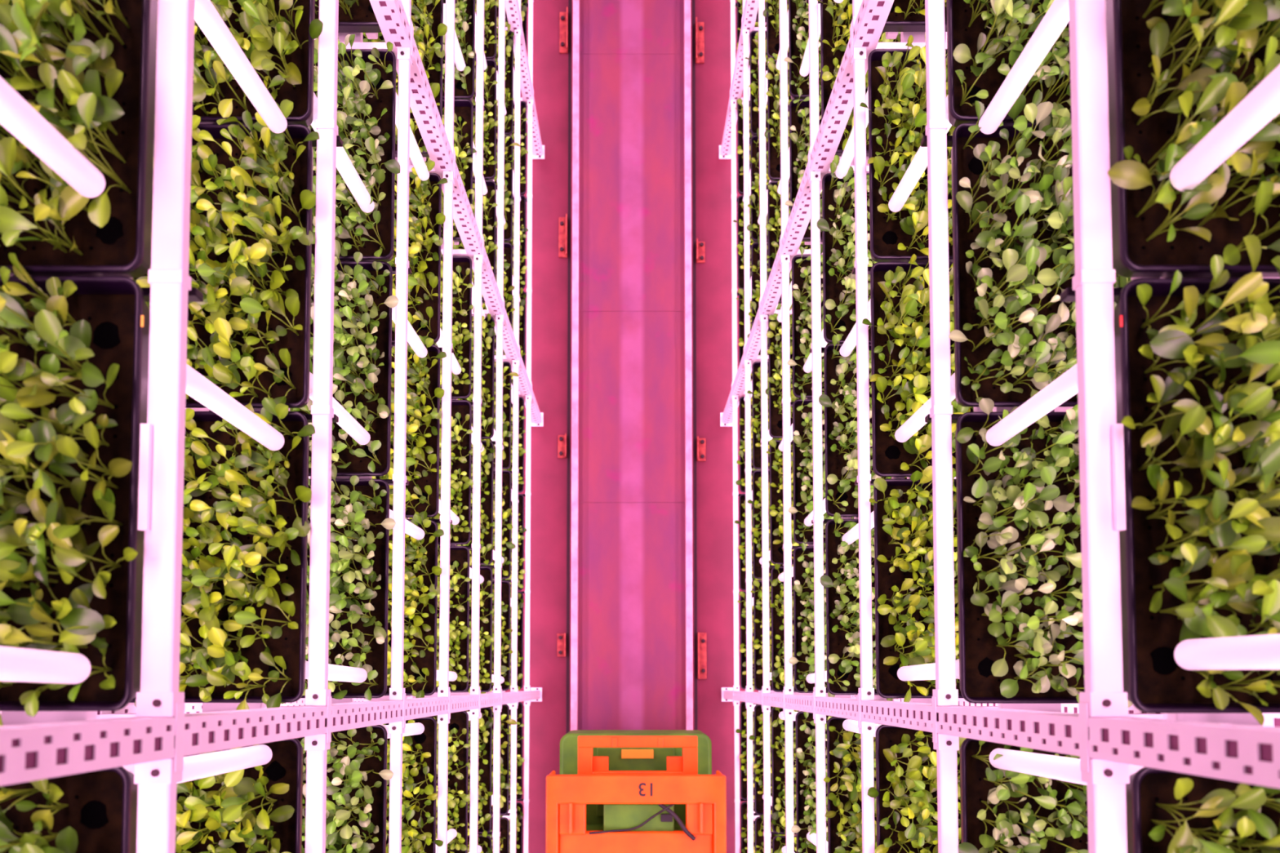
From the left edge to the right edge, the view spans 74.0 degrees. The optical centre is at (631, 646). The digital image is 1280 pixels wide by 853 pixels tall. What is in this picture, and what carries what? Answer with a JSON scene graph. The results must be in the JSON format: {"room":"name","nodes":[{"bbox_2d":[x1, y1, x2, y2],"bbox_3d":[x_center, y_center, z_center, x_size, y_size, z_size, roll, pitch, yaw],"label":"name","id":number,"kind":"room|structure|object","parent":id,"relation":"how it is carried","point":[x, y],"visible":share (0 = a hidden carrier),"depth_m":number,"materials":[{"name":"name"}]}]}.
{"room":"vertical farm","nodes":[
{"label":"vertical farm","id":0,"kind":"room"},
{"bbox_2d":[505,0,758,852],"bbox_3d":[0.000,-1.656,5.628,3.200,0.100,8.600,0,87,0],"label":"floor","id":1,"kind":"structure","parent":0,"point":[548,473],"depth_m":5.58,"materials":[{"name":"paint"}]},
{"bbox_2d":[0,0,544,852],"bbox_3d":[-0.846,-1.616,2.647,0.531,5.852,7.290,0,87,0],"label":"rack","id":2,"kind":"object","parent":1,"relation":"on","point":[151,740],"visible":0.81,"depth_m":1.67,"materials":[{"name":"white metal"}]},
{"bbox_2d":[0,766,137,852],"bbox_3d":[-0.847,0.443,1.027,0.457,0.190,0.630,0,87,0],"label":"seedling tray","id":3,"kind":"object","parent":2,"relation":"in","point":[95,811],"visible":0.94,"depth_m":1.11,"materials":[{"name":"black plastic"}]},
{"bbox_2d":[0,253,150,725],"bbox_3d":[-0.848,-0.197,1.055,0.457,0.190,0.630,0,87,0],"label":"seedling tray","id":4,"kind":"object","parent":2,"relation":"in","point":[74,349],"visible":0.94,"depth_m":1.09,"materials":[{"name":"green plant"}]},
{"bbox_2d":[0,0,157,277],"bbox_3d":[-0.840,-0.785,1.072,0.466,0.206,0.616,2,88,0],"label":"seedling tray","id":5,"kind":"object","parent":2,"relation":"in","point":[87,68],"visible":0.89,"depth_m":1.12,"materials":[{"name":"green plant"}]},
{"bbox_2d":[129,397,315,710],"bbox_3d":[-0.839,-0.175,1.618,0.434,0.162,0.620,3,88,0],"label":"seedling tray","id":6,"kind":"object","parent":2,"relation":"in","point":[246,527],"visible":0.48,"depth_m":1.64,"materials":[{"name":"green plant"}]},
{"bbox_2d":[132,99,319,413],"bbox_3d":[-0.841,-0.755,1.644,0.434,0.162,0.620,3,88,0],"label":"seedling tray","id":7,"kind":"object","parent":2,"relation":"in","point":[252,197],"visible":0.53,"depth_m":1.66,"materials":[{"name":"green plant"}]},
{"bbox_2d":[154,0,323,127],"bbox_3d":[-0.834,-1.337,1.665,0.458,0.171,0.616,0,87,0],"label":"seedling tray","id":8,"kind":"object","parent":2,"relation":"in","point":[277,37],"visible":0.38,"depth_m":1.69,"materials":[{"name":"green plant"}]},
{"bbox_2d":[175,737,303,852],"bbox_3d":[-0.847,0.465,1.586,0.458,0.170,0.627,0,87,0],"label":"seedling tray","id":9,"kind":"object","parent":2,"relation":"in","point":[258,809],"visible":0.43,"depth_m":1.62,"materials":[{"name":"green plant"}]},
{"bbox_2d":[280,463,395,704],"bbox_3d":[-0.839,-0.161,2.161,0.445,0.176,0.615,4,88,0],"label":"seedling tray","id":10,"kind":"object","parent":2,"relation":"in","point":[361,523],"visible":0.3,"depth_m":2.19,"materials":[{"name":"green plant"}]},
{"bbox_2d":[289,239,399,475],"bbox_3d":[-0.838,-0.741,2.187,0.445,0.176,0.615,4,88,0],"label":"seedling tray","id":11,"kind":"object","parent":2,"relation":"in","point":[364,300],"visible":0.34,"depth_m":2.21,"materials":[{"name":"green plant"}]},
{"bbox_2d":[296,724,393,852],"bbox_3d":[-0.837,0.478,2.133,0.445,0.176,0.615,4,88,0],"label":"seedling tray","id":12,"kind":"object","parent":2,"relation":"in","point":[357,775],"visible":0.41,"depth_m":2.16,"materials":[{"name":"green plant"}]},
{"bbox_2d":[315,0,382,32],"bbox_3d":[-0.839,-1.959,2.240,0.445,0.176,0.615,4,88,0],"label":"seedling tray","id":13,"kind":"object","parent":2,"relation":"in","point":[354,15],"visible":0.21,"depth_m":2.30,"materials":[{"name":"black plastic"}]},
{"bbox_2d":[307,34,400,262],"bbox_3d":[-0.826,-1.317,2.202,0.464,0.195,0.617,3,88,0],"label":"seedling tray","id":14,"kind":"object","parent":2,"relation":"in","point":[366,77],"visible":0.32,"depth_m":2.24,"materials":[{"name":"green plant"}]},
{"bbox_2d":[357,335,446,520],"bbox_3d":[-0.832,-0.706,2.743,0.434,0.162,0.620,3,88,0],"label":"seedling tray","id":15,"kind":"object","parent":2,"relation":"in","point":[424,393],"visible":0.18,"depth_m":2.77,"materials":[{"name":"green plant"}]},
{"bbox_2d":[363,0,447,159],"bbox_3d":[-0.834,-1.925,2.796,0.434,0.162,0.620,3,88,0],"label":"seedling tray","id":16,"kind":"object","parent":2,"relation":"in","point":[427,15],"visible":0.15,"depth_m":2.83,"materials":[{"name":"green plant"}]},
{"bbox_2d":[382,716,443,852],"bbox_3d":[-0.823,0.511,2.685,0.458,0.171,0.616,0,87,0],"label":"seedling tray","id":17,"kind":"object","parent":2,"relation":"in","point":[419,795],"visible":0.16,"depth_m":2.72,"materials":[{"name":"green plant"}]},
{"bbox_2d":[384,514,444,697],"bbox_3d":[-0.835,-0.125,2.717,0.434,0.162,0.620,3,88,0],"label":"seedling tray","id":18,"kind":"object","parent":2,"relation":"in","point":[421,590],"visible":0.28,"depth_m":2.75,"materials":[{"name":"green plant"}]},
{"bbox_2d":[386,160,448,346],"bbox_3d":[-0.834,-1.285,2.768,0.434,0.162,0.620,3,88,0],"label":"seedling tray","id":19,"kind":"object","parent":2,"relation":"in","point":[426,217],"visible":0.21,"depth_m":2.80,"materials":[{"name":"green plant"}]},
{"bbox_2d":[409,386,473,544],"bbox_3d":[-0.840,-0.702,3.290,0.460,0.167,0.627,0,87,0],"label":"seedling tray","id":20,"kind":"object","parent":2,"relation":"in","point":[461,431],"visible":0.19,"depth_m":3.33,"materials":[{"name":"green plant"}]},
{"bbox_2d":[431,711,470,852],"bbox_3d":[-0.842,0.515,3.237,0.460,0.167,0.627,0,87,0],"label":"seedling tray","id":21,"kind":"object","parent":2,"relation":"in","point":[458,797],"visible":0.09,"depth_m":3.28,"materials":[{"name":"green plant"}]},
{"bbox_2d":[424,99,476,241],"bbox_3d":[-0.831,-1.906,3.346,0.426,0.161,0.626,0,87,0],"label":"seedling tray","id":22,"kind":"object","parent":2,"relation":"in","point":[463,108],"visible":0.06,"depth_m":3.40,"materials":[{"name":"green plant"}]},
{"bbox_2d":[435,533,471,692],"bbox_3d":[-0.843,-0.125,3.265,0.460,0.167,0.627,0,87,0],"label":"seedling tray","id":23,"kind":"object","parent":2,"relation":"in","point":[460,631],"visible":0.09,"depth_m":3.31,"materials":[{"name":"green plant"}]},
{"bbox_2d":[433,240,474,398],"bbox_3d":[-0.843,-1.282,3.316,0.460,0.167,0.627,0,87,0],"label":"seedling tray","id":24,"kind":"object","parent":2,"relation":"in","point":[462,306],"visible":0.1,"depth_m":3.36,"materials":[{"name":"green plant"}]},
{"bbox_2d":[442,0,475,101],"bbox_3d":[-0.835,-2.490,3.364,0.445,0.176,0.615,4,88,0],"label":"seedling tray","id":25,"kind":"object","parent":2,"relation":"in","point":[464,10],"visible":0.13,"depth_m":3.41,"materials":[{"name":"green plant"}]},
{"bbox_2d":[456,438,493,564],"bbox_3d":[-0.837,-0.662,3.837,0.431,0.172,0.602,0,87,0],"label":"seedling tray","id":26,"kind":"object","parent":2,"relation":"in","point":[487,455],"visible":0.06,"depth_m":3.88,"materials":[{"name":"green plant"}]},
{"bbox_2d":[453,170,497,302],"bbox_3d":[-0.839,-1.899,3.893,0.460,0.167,0.627,0,87,0],"label":"seedling tray","id":27,"kind":"object","parent":2,"relation":"in","point":[489,200],"visible":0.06,"depth_m":3.94,"materials":[{"name":"green plant"}]},
{"bbox_2d":[457,308,495,439],"bbox_3d":[-0.836,-1.243,3.862,0.431,0.172,0.602,0,87,0],"label":"seedling tray","id":28,"kind":"object","parent":2,"relation":"in","point":[488,325],"visible":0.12,"depth_m":3.91,"materials":[{"name":"green plant"}]},
{"bbox_2d":[466,706,492,837],"bbox_3d":[-0.835,0.552,3.784,0.431,0.172,0.602,0,87,0],"label":"seedling tray","id":29,"kind":"object","parent":2,"relation":"in","point":[485,722],"visible":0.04,"depth_m":3.83,"materials":[{"name":"green plant"}]},
{"bbox_2d":[465,556,493,693],"bbox_3d":[-0.844,-0.096,3.814,0.460,0.167,0.627,0,87,0],"label":"seedling tray","id":30,"kind":"object","parent":2,"relation":"in","point":[486,639],"visible":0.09,"depth_m":3.86,"materials":[{"name":"green plant"}]},
{"bbox_2d":[467,835,492,852],"bbox_3d":[-0.833,1.131,3.758,0.431,0.172,0.602,0,87,0],"label":"seedling tray","id":31,"kind":"object","parent":2,"relation":"in","point":[485,843],"visible":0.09,"depth_m":3.84,"materials":[{"name":"black plastic"}]},
{"bbox_2d":[471,51,498,180],"bbox_3d":[-0.842,-2.479,3.918,0.460,0.167,0.627,0,87,0],"label":"seedling tray","id":32,"kind":"object","parent":2,"relation":"in","point":[490,123],"visible":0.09,"depth_m":3.97,"materials":[{"name":"green plant"}]},
{"bbox_2d":[475,0,498,60],"bbox_3d":[-0.843,-3.054,3.944,0.460,0.167,0.627,0,87,0],"label":"seedling tray","id":33,"kind":"object","parent":2,"relation":"in","point":[490,6],"visible":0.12,"depth_m":3.98,"materials":[{"name":"green plant"}]},
{"bbox_2d":[478,817,509,852],"bbox_3d":[-0.827,1.156,4.298,0.461,0.191,0.620,0,87,0],"label":"seedling tray","id":34,"kind":"object","parent":2,"relation":"in","point":[504,821],"visible":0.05,"depth_m":4.38,"materials":[{"name":"black plastic"}]},
{"bbox_2d":[480,580,513,693],"bbox_3d":[-0.832,-0.052,4.352,0.457,0.190,0.630,0,87,0],"label":"seedling tray","id":35,"kind":"object","parent":2,"relation":"in","point":[505,585],"visible":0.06,"depth_m":4.41,"materials":[{"name":"green plant"}]},
{"bbox_2d":[480,470,515,578],"bbox_3d":[-0.826,-0.645,4.377,0.461,0.191,0.620,0,87,0],"label":"seedling tray","id":36,"kind":"object","parent":2,"relation":"in","point":[506,546],"visible":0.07,"depth_m":4.43,"materials":[{"name":"green plant"}]},
{"bbox_2d":[481,242,515,350],"bbox_3d":[-0.832,-1.848,4.430,0.457,0.190,0.630,0,87,0],"label":"seedling tray","id":37,"kind":"object","parent":2,"relation":"in","point":[508,287],"visible":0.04,"depth_m":4.49,"materials":[{"name":"green plant"}]},
{"bbox_2d":[481,361,519,469],"bbox_3d":[-0.827,-1.219,4.394,0.466,0.206,0.616,2,88,0],"label":"seedling tray","id":38,"kind":"object","parent":2,"relation":"in","point":[507,434],"visible":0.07,"depth_m":4.45,"materials":[{"name":"green plant"}]},
{"bbox_2d":[489,704,516,815],"bbox_3d":[-0.827,0.577,4.316,0.466,0.206,0.616,2,88,0],"label":"seedling tray","id":39,"kind":"object","parent":2,"relation":"in","point":[505,721],"visible":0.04,"depth_m":4.37,"materials":[{"name":"green plant"}]},
{"bbox_2d":[494,17,514,135],"bbox_3d":[-0.836,-3.018,4.490,0.431,0.172,0.602,0,87,0],"label":"seedling tray","id":40,"kind":"object","parent":2,"relation":"in","point":[508,73],"visible":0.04,"depth_m":4.54,"materials":[{"name":"green plant"}]},
{"bbox_2d":[493,133,520,242],"bbox_3d":[-0.826,-2.441,4.448,0.466,0.206,0.616,2,88,0],"label":"seedling tray","id":41,"kind":"object","parent":2,"relation":"in","point":[508,201],"visible":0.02,"depth_m":4.51,"materials":[{"name":"green plant"}]},
{"bbox_2d":[492,493,526,591],"bbox_3d":[-0.829,-0.614,4.941,0.426,0.161,0.626,0,87,0],"label":"seedling tray","id":42,"kind":"object","parent":2,"relation":"in","point":[521,529],"visible":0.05,"depth_m":4.98,"materials":[{"name":"green plant"}]},
{"bbox_2d":[494,287,526,385],"bbox_3d":[-0.833,-1.836,4.989,0.431,0.172,0.602,0,87,0],"label":"seedling tray","id":43,"kind":"object","parent":2,"relation":"in","point":[522,295],"visible":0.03,"depth_m":5.04,"materials":[{"name":"green plant"}]},
{"bbox_2d":[499,802,523,852],"bbox_3d":[-0.833,1.184,4.857,0.431,0.172,0.602,0,87,0],"label":"seedling tray","id":44,"kind":"object","parent":2,"relation":"in","point":[519,807],"visible":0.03,"depth_m":4.90,"materials":[{"name":"black plastic"}]},
{"bbox_2d":[496,0,527,93],"bbox_3d":[-0.835,-3.633,5.067,0.431,0.172,0.602,0,87,0],"label":"seedling tray","id":45,"kind":"object","parent":2,"relation":"in","point":[523,2],"visible":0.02,"depth_m":5.11,"materials":[{"name":"green plant"}]},
{"bbox_2d":[502,590,524,691],"bbox_3d":[-0.837,-0.039,4.910,0.431,0.172,0.602,0,87,0],"label":"seedling tray","id":46,"kind":"object","parent":2,"relation":"in","point":[520,595],"visible":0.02,"depth_m":4.96,"materials":[{"name":"green plant"}]},
{"bbox_2d":[502,396,525,493],"bbox_3d":[-0.844,-1.208,4.964,0.460,0.167,0.627,0,87,0],"label":"seedling tray","id":47,"kind":"object","parent":2,"relation":"in","point":[522,451],"visible":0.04,"depth_m":5.01,"materials":[{"name":"green plant"}]},
{"bbox_2d":[508,702,524,800],"bbox_3d":[-0.843,0.589,4.886,0.460,0.167,0.627,0,87,0],"label":"seedling tray","id":48,"kind":"object","parent":2,"relation":"in","point":[520,725],"visible":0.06,"depth_m":4.93,"materials":[{"name":"green plant"}]},
{"bbox_2d":[508,195,528,289],"bbox_3d":[-0.828,-2.413,5.020,0.426,0.161,0.626,0,87,0],"label":"seedling tray","id":49,"kind":"object","parent":2,"relation":"in","point":[522,268],"visible":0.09,"depth_m":5.06,"materials":[{"name":"green plant"}]},
{"bbox_2d":[511,101,528,195],"bbox_3d":[-0.841,-3.006,5.043,0.460,0.167,0.627,0,87,0],"label":"seedling tray","id":50,"kind":"object","parent":2,"relation":"in","point":[523,119],"visible":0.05,"depth_m":5.09,"materials":[{"name":"green plant"}]},
{"bbox_2d":[556,0,706,733],"bbox_3d":[0.000,-1.660,5.542,0.968,0.069,8.400,0,87,0],"label":"track","id":51,"kind":"object","parent":1,"relation":"on","point":[633,642],"visible":0.99,"depth_m":5.57,"materials":[{"name":"metal"}]},
{"bbox_2d":[545,729,726,852],"bbox_3d":[0.022,0.982,4.896,0.930,1.108,0.965,0,87,0],"label":"carriage","id":52,"kind":"object","parent":51,"relation":"on","point":[614,791],"visible":1,"depth_m":4.39,"materials":[{"name":"orange paint"}]},
{"bbox_2d":[719,0,1279,852],"bbox_3d":[0.846,-1.616,2.647,0.531,5.852,7.290,0,87,0],"label":"rack","id":53,"kind":"object","parent":1,"relation":"on","point":[1113,741],"visible":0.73,"depth_m":1.67,"materials":[{"name":"white metal"}]},
{"bbox_2d":[733,195,754,289],"bbox_3d":[0.824,-2.413,5.015,0.458,0.171,0.616,0,87,0],"label":"seedling tray","id":54,"kind":"object","parent":53,"relation":"in","point":[740,221],"visible":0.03,"depth_m":5.07,"materials":[{"name":"green plant"}]},
{"bbox_2d":[734,97,752,195],"bbox_3d":[0.841,-3.002,5.041,0.458,0.170,0.627,0,87,0],"label":"seedling tray","id":55,"kind":"object","parent":53,"relation":"in","point":[740,106],"visible":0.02,"depth_m":5.10,"materials":[{"name":"green plant"}]},
{"bbox_2d":[735,702,756,799],"bbox_3d":[0.823,0.599,4.883,0.458,0.171,0.616,0,87,0],"label":"seedling tray","id":56,"kind":"object","parent":53,"relation":"in","point":[743,731],"visible":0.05,"depth_m":4.93,"materials":[{"name":"green plant"}]},
{"bbox_2d":[737,591,755,690],"bbox_3d":[0.840,-0.046,4.912,0.458,0.170,0.627,0,87,0],"label":"seedling tray","id":57,"kind":"object","parent":53,"relation":"in","point":[742,601],"visible":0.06,"depth_m":4.96,"materials":[{"name":"green plant"}]},
{"bbox_2d":[734,493,762,591],"bbox_3d":[0.824,-0.617,4.936,0.458,0.171,0.616,0,87,0],"label":"seedling tray","id":58,"kind":"object","parent":53,"relation":"in","point":[741,522],"visible":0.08,"depth_m":4.99,"materials":[{"name":"green plant"}]},
{"bbox_2d":[735,396,761,492],"bbox_3d":[0.837,-1.198,4.966,0.434,0.162,0.620,3,88,0],"label":"seedling tray","id":59,"kind":"object","parent":53,"relation":"in","point":[741,462],"visible":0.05,"depth_m":5.00,"materials":[{"name":"green plant"}]},
{"bbox_2d":[740,801,761,852],"bbox_3d":[0.832,1.180,4.862,0.434,0.162,0.620,3,88,0],"label":"seedling tray","id":60,"kind":"object","parent":53,"relation":"in","point":[744,819],"visible":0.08,"depth_m":4.92,"materials":[{"name":"green plant"}]},
{"bbox_2d":[735,288,768,381],"bbox_3d":[0.842,-1.844,4.990,0.458,0.170,0.627,0,87,0],"label":"seedling tray","id":61,"kind":"object","parent":53,"relation":"in","point":[741,292],"visible":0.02,"depth_m":5.04,"materials":[{"name":"green plant"}]},
{"bbox_2d":[744,30,768,136],"bbox_3d":[0.825,-3.016,4.490,0.458,0.171,0.616,0,87,0],"label":"seedling tray","id":62,"kind":"object","parent":53,"relation":"in","point":[753,37],"visible":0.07,"depth_m":4.54,"materials":[{"name":"green plant"}]},
{"bbox_2d":[746,128,769,242],"bbox_3d":[0.834,-2.441,4.470,0.434,0.162,0.620,3,88,0],"label":"seedling tray","id":63,"kind":"object","parent":53,"relation":"in","point":[754,227],"visible":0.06,"depth_m":4.52,"materials":[{"name":"green plant"}]},
{"bbox_2d":[748,704,773,815],"bbox_3d":[0.825,0.579,4.333,0.458,0.171,0.616,0,87,0],"label":"seedling tray","id":64,"kind":"object","parent":53,"relation":"in","point":[758,713],"visible":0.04,"depth_m":4.38,"materials":[{"name":"green plant"}]},
{"bbox_2d":[751,579,773,690],"bbox_3d":[0.842,-0.068,4.362,0.458,0.170,0.627,0,87,0],"label":"seedling tray","id":65,"kind":"object","parent":53,"relation":"in","point":[757,584],"visible":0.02,"depth_m":4.41,"materials":[{"name":"green plant"}]},
{"bbox_2d":[746,361,782,469],"bbox_3d":[0.826,-1.218,4.412,0.458,0.171,0.616,0,87,0],"label":"seedling tray","id":66,"kind":"object","parent":53,"relation":"in","point":[756,367],"visible":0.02,"depth_m":4.46,"materials":[{"name":"green plant"}]},
{"bbox_2d":[746,235,782,349],"bbox_3d":[0.834,-1.861,4.445,0.434,0.162,0.620,3,88,0],"label":"seedling tray","id":67,"kind":"object","parent":53,"relation":"in","point":[755,247],"visible":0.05,"depth_m":4.49,"materials":[{"name":"green plant"}]},
{"bbox_2d":[746,470,792,578],"bbox_3d":[0.824,-0.641,4.387,0.458,0.171,0.616,0,87,0],"label":"seedling tray","id":68,"kind":"object","parent":53,"relation":"in","point":[757,474],"visible":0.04,"depth_m":4.43,"materials":[{"name":"green plant"}]},
{"bbox_2d":[755,813,795,852],"bbox_3d":[0.834,1.153,4.313,0.434,0.162,0.620,3,88,0],"label":"seedling tray","id":69,"kind":"object","parent":53,"relation":"in","point":[759,820],"visible":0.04,"depth_m":4.38,"materials":[{"name":"black plastic"}]},
{"bbox_2d":[762,0,788,59],"bbox_3d":[0.827,-3.042,3.946,0.426,0.161,0.626,0,87,0],"label":"seedling tray","id":70,"kind":"object","parent":53,"relation":"in","point":[771,12],"visible":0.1,"depth_m":4.00,"materials":[{"name":"black plastic"}]},
{"bbox_2d":[764,48,792,181],"bbox_3d":[0.831,-2.460,3.921,0.426,0.161,0.626,0,87,0],"label":"seedling tray","id":71,"kind":"object","parent":53,"relation":"in","point":[773,133],"visible":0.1,"depth_m":3.96,"materials":[{"name":"green plant"}]},
{"bbox_2d":[770,563,797,692],"bbox_3d":[0.837,-0.081,3.811,0.431,0.172,0.602,0,87,0],"label":"seedling tray","id":72,"kind":"object","parent":53,"relation":"in","point":[776,586],"visible":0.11,"depth_m":3.86,"materials":[{"name":"green plant"}]},
{"bbox_2d":[772,835,796,852],"bbox_3d":[0.835,1.135,3.758,0.431,0.172,0.602,0,87,0],"label":"seedling tray","id":73,"kind":"object","parent":53,"relation":"in","point":[778,842],"visible":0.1,"depth_m":3.81,"materials":[{"name":"black plastic"}]},
{"bbox_2d":[764,304,805,438],"bbox_3d":[0.826,-1.245,3.868,0.426,0.161,0.626,0,87,0],"label":"seedling tray","id":74,"kind":"object","parent":53,"relation":"in","point":[774,334],"visible":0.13,"depth_m":3.90,"materials":[{"name":"green plant"}]},
{"bbox_2d":[771,706,799,835],"bbox_3d":[0.834,0.555,3.783,0.431,0.172,0.602,0,87,0],"label":"seedling tray","id":75,"kind":"object","parent":53,"relation":"in","point":[778,725],"visible":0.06,"depth_m":3.83,"materials":[{"name":"green plant"}]},
{"bbox_2d":[766,439,807,564],"bbox_3d":[0.839,-0.670,3.838,0.458,0.170,0.627,0,87,0],"label":"seedling tray","id":76,"kind":"object","parent":53,"relation":"in","point":[776,511],"visible":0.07,"depth_m":3.88,"materials":[{"name":"green plant"}]},
{"bbox_2d":[765,179,810,303],"bbox_3d":[0.841,-1.864,3.892,0.460,0.167,0.627,0,87,0],"label":"seedling tray","id":77,"kind":"object","parent":53,"relation":"in","point":[774,199],"visible":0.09,"depth_m":3.94,"materials":[{"name":"green plant"}]},
{"bbox_2d":[783,0,821,99],"bbox_3d":[0.836,-2.482,3.364,0.445,0.176,0.615,4,88,0],"label":"seedling tray","id":78,"kind":"object","parent":53,"relation":"in","point":[798,10],"visible":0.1,"depth_m":3.41,"materials":[{"name":"green plant"}]},
{"bbox_2d":[786,244,829,398],"bbox_3d":[0.840,-1.263,3.310,0.445,0.176,0.615,4,88,0],"label":"seedling tray","id":79,"kind":"object","parent":53,"relation":"in","point":[801,264],"visible":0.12,"depth_m":3.35,"materials":[{"name":"green plant"}]},
{"bbox_2d":[788,542,835,697],"bbox_3d":[0.836,-0.102,3.260,0.445,0.176,0.615,4,88,0],"label":"seedling tray","id":80,"kind":"object","parent":53,"relation":"in","point":[803,660],"visible":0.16,"depth_m":3.30,"materials":[{"name":"green plant"}]},
{"bbox_2d":[791,711,832,852],"bbox_3d":[0.840,0.540,3.232,0.445,0.176,0.615,4,88,0],"label":"seedling tray","id":81,"kind":"object","parent":53,"relation":"in","point":[806,785],"visible":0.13,"depth_m":3.27,"materials":[{"name":"green plant"}]},
{"bbox_2d":[784,84,839,241],"bbox_3d":[0.835,-1.900,3.338,0.445,0.176,0.615,4,88,0],"label":"seedling tray","id":82,"kind":"object","parent":53,"relation":"in","point":[799,108],"visible":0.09,"depth_m":3.38,"materials":[{"name":"green plant"}]},
{"bbox_2d":[787,391,853,543],"bbox_3d":[0.839,-0.684,3.285,0.445,0.176,0.615,4,88,0],"label":"seedling tray","id":83,"kind":"object","parent":53,"relation":"in","point":[802,438],"visible":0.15,"depth_m":3.32,"materials":[{"name":"green plant"}]},
{"bbox_2d":[817,155,877,344],"bbox_3d":[0.827,-1.285,2.751,0.464,0.195,0.617,3,88,0],"label":"seedling tray","id":84,"kind":"object","parent":53,"relation":"in","point":[837,223],"visible":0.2,"depth_m":2.80,"materials":[{"name":"green plant"}]},
{"bbox_2d":[823,716,882,852],"bbox_3d":[0.831,0.502,2.676,0.457,0.190,0.630,0,87,0],"label":"seedling tray","id":85,"kind":"object","parent":53,"relation":"in","point":[843,779],"visible":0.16,"depth_m":2.70,"materials":[{"name":"green plant"}]},
{"bbox_2d":[820,512,893,701],"bbox_3d":[0.827,-0.129,2.701,0.464,0.195,0.617,3,88,0],"label":"seedling tray","id":86,"kind":"object","parent":53,"relation":"in","point":[841,580],"visible":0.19,"depth_m":2.74,"materials":[{"name":"green plant"}]},
{"bbox_2d":[817,0,900,156],"bbox_3d":[0.841,-1.939,2.792,0.458,0.170,0.627,0,87,0],"label":"seedling tray","id":87,"kind":"object","parent":53,"relation":"in","point":[836,19],"visible":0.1,"depth_m":2.84,"materials":[{"name":"green plant"}]},
{"bbox_2d":[818,333,906,516],"bbox_3d":[0.828,-0.709,2.726,0.464,0.195,0.617,3,88,0],"label":"seedling tray","id":88,"kind":"object","parent":53,"relation":"in","point":[839,399],"visible":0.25,"depth_m":2.77,"materials":[{"name":"green plant"}]},
{"bbox_2d":[859,32,955,262],"bbox_3d":[0.825,-1.315,2.214,0.458,0.171,0.616,0,87,0],"label":"seedling tray","id":89,"kind":"object","parent":53,"relation":"in","point":[897,77],"visible":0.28,"depth_m":2.25,"materials":[{"name":"green plant"}]},
{"bbox_2d":[882,0,946,31],"bbox_3d":[0.826,-1.956,2.242,0.458,0.171,0.616,0,87,0],"label":"seedling tray","id":90,"kind":"object","parent":53,"relation":"in","point":[904,15],"visible":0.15,"depth_m":2.30,"materials":[{"name":"black plastic"}]},
{"bbox_2d":[869,466,963,702],"bbox_3d":[0.841,-0.162,2.164,0.458,0.170,0.627,0,87,0],"label":"seedling tray","id":91,"kind":"object","parent":53,"relation":"in","point":[904,547],"visible":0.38,"depth_m":2.19,"materials":[{"name":"green plant"}]},
{"bbox_2d":[867,724,966,852],"bbox_3d":[0.823,0.482,2.136,0.458,0.171,0.616,0,87,0],"label":"seedling tray","id":92,"kind":"object","parent":53,"relation":"in","point":[905,792],"visible":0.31,"depth_m":2.17,"materials":[{"name":"green plant"}]},
{"bbox_2d":[862,253,992,476],"bbox_3d":[0.824,-0.735,2.189,0.458,0.171,0.616,0,87,0],"label":"seedling tray","id":93,"kind":"object","parent":53,"relation":"in","point":[900,378],"visible":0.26,"depth_m":2.22,"materials":[{"name":"green plant"}]},
{"bbox_2d":[958,737,1088,852],"bbox_3d":[0.833,0.461,1.574,0.464,0.195,0.617,3,88,0],"label":"seedling tray","id":94,"kind":"object","parent":53,"relation":"in","point":[1002,811],"visible":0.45,"depth_m":1.62,"materials":[{"name":"green plant"}]},
{"bbox_2d":[946,0,1108,127],"bbox_3d":[0.831,-1.337,1.653,0.464,0.195,0.617,3,88,0],"label":"seedling tray","id":95,"kind":"object","parent":53,"relation":"in","point":[985,38],"visible":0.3,"depth_m":1.70,"materials":[{"name":"green plant"}]},
{"bbox_2d":[948,89,1131,406],"bbox_3d":[0.846,-0.755,1.637,0.445,0.176,0.615,4,88,0],"label":"seedling tray","id":96,"kind":"object","parent":53,"relation":"in","point":[1013,335],"visible":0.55,"depth_m":1.65,"materials":[{"name":"green plant"}]},
{"bbox_2d":[955,398,1133,708],"bbox_3d":[0.843,-0.177,1.610,0.427,0.178,0.588,0,87,0],"label":"seedling tray","id":97,"kind":"object","parent":53,"relation":"in","point":[1020,576],"visible":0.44,"depth_m":1.64,"materials":[{"name":"green plant"}]},
{"bbox_2d":[1106,0,1279,277],"bbox_3d":[0.840,-0.783,1.072,0.466,0.206,0.616,2,88,0],"label":"seedling tray","id":98,"kind":"object","parent":53,"relation":"in","point":[1177,68],"visible":0.8,"depth_m":1.12,"materials":[{"name":"green plant"}]},
{"bbox_2d":[1113,234,1279,725],"bbox_3d":[0.846,-0.210,1.055,0.457,0.190,0.630,0,87,0],"label":"seedling tray","id":99,"kind":"object","parent":53,"relation":"in","point":[1197,360],"visible":0.93,"depth_m":1.09,"materials":[{"name":"green plant"}]},
{"bbox_2d":[1125,767,1279,852],"bbox_3d":[0.841,0.442,1.026,0.461,0.191,0.620,0,87,0],"label":"seedling tray","id":100,"kind":"object","parent":53,"relation":"in","point":[1167,811],"visible":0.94,"depth_m":1.09,"materials":[{"name":"green plant"}]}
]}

